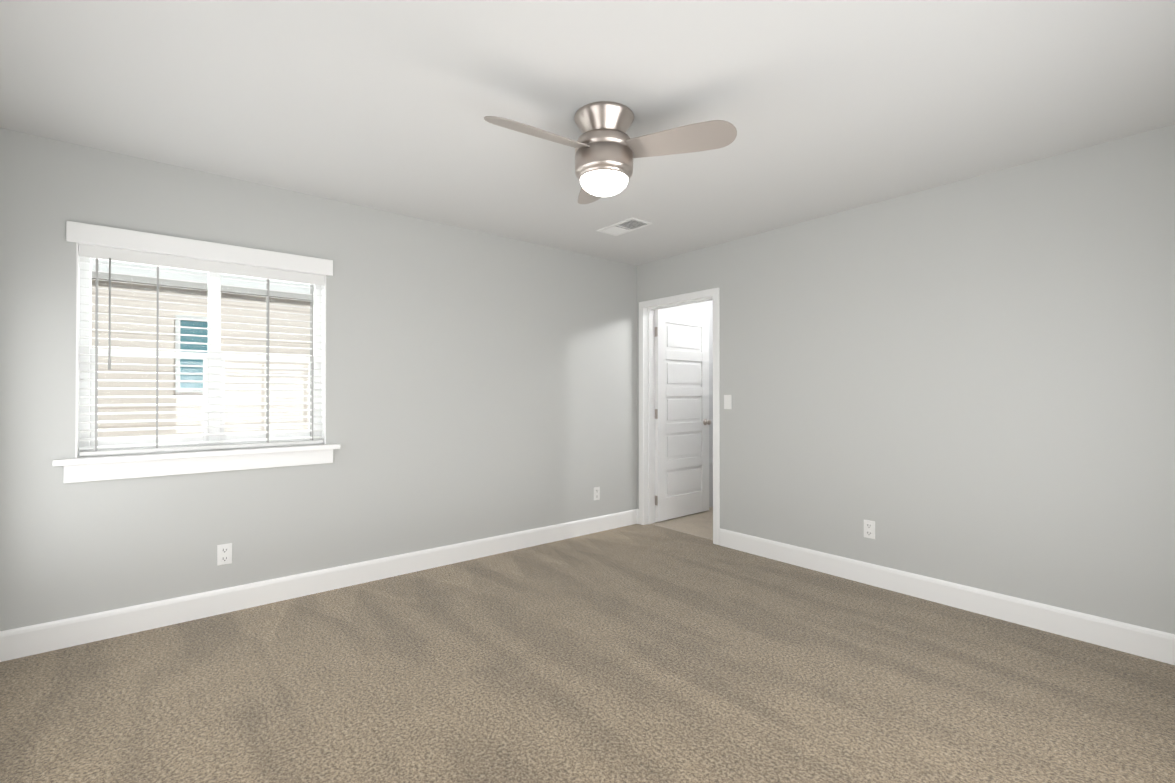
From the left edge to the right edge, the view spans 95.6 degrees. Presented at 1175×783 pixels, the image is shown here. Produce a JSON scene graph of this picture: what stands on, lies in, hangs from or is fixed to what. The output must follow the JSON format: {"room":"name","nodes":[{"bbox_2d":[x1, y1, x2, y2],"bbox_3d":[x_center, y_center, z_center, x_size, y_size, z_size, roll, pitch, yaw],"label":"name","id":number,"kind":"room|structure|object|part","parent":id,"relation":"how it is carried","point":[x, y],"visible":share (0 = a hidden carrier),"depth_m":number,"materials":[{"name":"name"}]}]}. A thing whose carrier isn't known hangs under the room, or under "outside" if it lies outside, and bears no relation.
{"room":"empty bedroom","nodes":[
{"label":"empty bedroom","id":0,"kind":"room"},
{"bbox_2d":[91,259,309,293],"bbox_3d":[-3.377,-2.028,6.224,14.000,1.840,0.300,0,0,-40],"label":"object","id":1,"kind":"object","parent":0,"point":[178,276],"depth_m":5.45,"materials":[{"name":"white"}]},
{"bbox_2d":[0,128,712,630],"bbox_3d":[-0.766,0.020,4.123,5.660,2.440,0.150,0,0,-40],"label":"wall","id":2,"kind":"structure","parent":0,"point":[480,384],"depth_m":3.38,"materials":[{"name":"grey paint"}]},
{"bbox_2d":[53,444,339,465],"bbox_3d":[-2.075,0.342,2.970,1.275,0.030,0.135,0,0,-40],"label":"window sill","id":3,"kind":"structure","parent":2,"relation":"attached to","point":[98,459],"depth_m":2.85,"materials":[{"name":"white wood"}]},
{"bbox_2d":[63,449,332,482],"bbox_3d":[-2.055,0.400,2.946,1.205,0.087,0.017,0,0,-40],"label":"apron","id":4,"kind":"object","parent":2,"relation":"attached to","point":[103,471],"visible":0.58,"depth_m":2.86,"materials":[{"name":"white wood"}]},
{"bbox_2d":[66,221,332,457],"bbox_3d":[-2.102,-0.232,3.006,1.195,1.178,0.170,0,0,-40],"label":"window","id":5,"kind":"structure","parent":2,"relation":"in","point":[115,351],"depth_m":2.97,"materials":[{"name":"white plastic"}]},
{"bbox_2d":[79,244,324,455],"bbox_3d":[-2.076,-0.201,2.975,1.109,1.040,0.070,0,0,-40],"label":"window blinds","id":6,"kind":"object","parent":5,"relation":"attached to","point":[114,254],"visible":0.96,"depth_m":2.90,"materials":[{"name":"white plastic"}]},
{"bbox_2d":[217,543,231,565],"bbox_3d":[-2.025,0.909,2.974,0.070,0.114,0.007,0,0,-40],"label":"outlet","id":7,"kind":"object","parent":2,"relation":"attached to","point":[229,553],"depth_m":2.97,"materials":[{"name":"white plastic"}]},
{"bbox_3d":[-2.024,0.885,2.972,0.034,0.032,0.002,0,0,-40],"label":"electrical outlet on the window wall","id":8,"kind":"part","parent":7,"relation":"part of","materials":[{"name":"white plastic"}]},
{"bbox_3d":[-2.024,0.933,2.972,0.034,0.032,0.002,0,0,-40],"label":"electrical outlet on the window wall","id":9,"kind":"part","parent":7,"relation":"part of","materials":[{"name":"white plastic"}]},
{"bbox_2d":[0,509,638,661],"bbox_3d":[-1.136,1.170,3.693,4.190,0.135,0.030,0,0,-40],"label":"baseboard","id":10,"kind":"structure","parent":2,"relation":"attached to","point":[15,643],"depth_m":3.09,"materials":[{"name":"white wood"}]},
{"bbox_2d":[594,487,599,499],"bbox_3d":[0.081,0.903,4.718,0.070,0.114,0.005,0,0,-40],"label":"outlet","id":11,"kind":"object","parent":2,"relation":"attached to","point":[598,493],"visible":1,"depth_m":4.72,"materials":[{"name":"white plastic"}]},
{"bbox_2d":[0,524,1174,782],"bbox_3d":[0.055,1.280,2.167,4.440,0.100,4.200,0,0,-40],"label":"floor carpet","id":12,"kind":"object","parent":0,"point":[642,654],"visible":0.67,"depth_m":2.21,"materials":[{"name":"beige carpet"}]},
{"bbox_2d":[0,0,1174,264],"bbox_3d":[0.587,-1.258,2.620,5.820,0.100,4.200,0,0,-40],"label":"ceiling","id":13,"kind":"structure","parent":0,"point":[830,106],"depth_m":2.17,"materials":[{"name":"white paint"}]},
{"bbox_2d":[484,101,736,203],"bbox_3d":[-0.005,-1.040,2.267,0.911,0.340,1.002,0,0,-40],"label":"ceiling fan","id":14,"kind":"object","parent":13,"relation":"hanging from","point":[607,148],"visible":1,"depth_m":2.24,"materials":[{"name":"silver metal"}]},
{"bbox_3d":[-0.197,-1.040,2.158,0.476,0.054,0.150,0,0,-40],"label":"blade","id":15,"kind":"part","parent":14,"relation":"part of","materials":[{"name":"grey wood"}]},
{"bbox_3d":[0.037,-1.037,2.671,0.331,0.054,0.433,0,0,-40],"label":"blade","id":16,"kind":"part","parent":14,"relation":"part of","materials":[{"name":"grey wood"}]},
{"bbox_3d":[0.073,-1.021,2.350,0.256,0.176,0.256,0,0,-40],"label":"motor","id":17,"kind":"part","parent":14,"relation":"part of","materials":[{"name":"silver metal"}]},
{"bbox_3d":[0.371,-1.040,2.221,0.294,0.054,0.453,0,0,-40],"label":"blade","id":18,"kind":"part","parent":14,"relation":"part of","materials":[{"name":"grey wood"}]},
{"bbox_2d":[597,217,652,235],"bbox_3d":[0.266,-1.196,3.886,0.200,0.011,0.380,0,0,-40],"label":"ceiling vent","id":19,"kind":"object","parent":13,"relation":"in","point":[624,226],"visible":1,"depth_m":3.88,"materials":[{"name":"white metal"}]},
{"bbox_2d":[652,507,712,539],"bbox_3d":[2.011,1.292,4.368,1.380,0.100,3.300,0,0,-40],"label":"floor","id":20,"kind":"structure","parent":0,"point":[699,524],"depth_m":4.99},
{"bbox_2d":[637,124,1174,633],"bbox_3d":[1.817,0.017,3.534,0.150,2.440,4.050,0,0,-40],"label":"wall","id":21,"kind":"structure","parent":0,"point":[967,382],"depth_m":2.99,"materials":[{"name":"grey paint"}]},
{"bbox_2d":[644,296,712,524],"bbox_3d":[0.841,0.218,4.713,0.154,2.050,0.840,0,0,-40],"label":"liner","id":22,"kind":"object","parent":21,"relation":"attached to","point":[649,415],"visible":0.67,"depth_m":5.00,"materials":[{"name":"white wood"}]},
{"bbox_2d":[655,309,710,521],"bbox_3d":[0.956,0.229,5.309,0.798,2.012,0.169,0,0,-41],"label":"door leaf","id":23,"kind":"structure","parent":22,"relation":"attached to","point":[682,422],"depth_m":5.27,"materials":[{"name":"white paint"},{"name":"wood"}]},
{"bbox_3d":[1.205,0.316,5.523,0.064,0.064,0.169,0,0,-41],"label":"knob","id":24,"kind":"part","parent":23,"relation":"part of","materials":[{"name":"silver metal"}]},
{"bbox_2d":[639,287,719,544],"bbox_3d":[0.777,0.201,4.660,0.016,2.085,0.910,0,0,-40],"label":"door frame","id":25,"kind":"structure","parent":21,"relation":"attached to","point":[714,293],"depth_m":4.35,"materials":[{"name":"white wood"}]},
{"bbox_2d":[655,300,711,521],"bbox_3d":[0.905,0.201,4.766,0.016,2.085,0.910,0,0,-40],"label":"door frame","id":26,"kind":"structure","parent":21,"relation":"attached to","point":[681,305],"depth_m":4.81,"materials":[{"name":"white wood"}]},
{"bbox_2d":[724,395,731,408],"bbox_3d":[1.120,0.084,4.255,0.005,0.114,0.070,0,0,-40],"label":"light switch","id":27,"kind":"object","parent":21,"relation":"attached to","point":[730,401],"visible":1,"depth_m":4.25,"materials":[{"name":"white plastic"}]},
{"bbox_2d":[864,520,874,538],"bbox_3d":[1.808,0.884,3.417,0.008,0.114,0.070,0,0,-40],"label":"outlet","id":28,"kind":"object","parent":21,"relation":"attached to","point":[870,529],"depth_m":3.41,"materials":[{"name":"white plastic"}]},
{"bbox_3d":[1.806,0.884,3.416,0.002,0.080,0.034,0,0,-40],"label":"electrical outlet receptacle on the door wall","id":29,"kind":"part","parent":28,"relation":"part of","materials":[{"name":"white plastic"}]},
{"bbox_2d":[719,528,1174,664],"bbox_3d":[2.000,1.168,3.179,0.014,0.135,2.919,0,0,-40],"label":"baseboard","id":30,"kind":"structure","parent":21,"relation":"attached to","point":[1149,643],"depth_m":2.96,"materials":[{"name":"white wood"}]},
{"label":"outside","id":31,"kind":"structure","parent":0,"visible":0},
{"bbox_3d":[-4.158,1.377,7.150,16.000,0.040,8.850,0,0,-40],"label":"ground","id":32,"kind":"structure","parent":31,"visible":0},
{"bbox_2d":[91,280,309,437],"bbox_3d":[-3.377,0.152,6.212,14.000,2.400,0.300,0,0,-40],"label":"neighbor house","id":33,"kind":"structure","parent":32,"relation":"on","point":[162,329],"depth_m":5.43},
{"bbox_2d":[175,315,220,391],"bbox_3d":[-4.004,-0.382,5.482,0.380,0.780,0.030,0,0,-40],"label":"window","id":34,"kind":"structure","parent":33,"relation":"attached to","point":[191,347],"depth_m":5.44,"materials":[{"name":"white"}]},
{"bbox_3d":[-4.009,-0.382,5.489,0.300,0.700,0.012,0,0,-40],"label":"glass","id":35,"kind":"part","parent":34,"relation":"part of","materials":[{"name":"teal glass"}]},
{"bbox_2d":[91,271,309,300],"bbox_3d":[-3.358,-1.079,6.196,14.000,0.060,0.360,0,0,-40],"label":"gutter","id":36,"kind":"object","parent":33,"relation":"attached to","point":[143,280],"depth_m":5.40,"materials":[{"name":"grey"}]}
]}

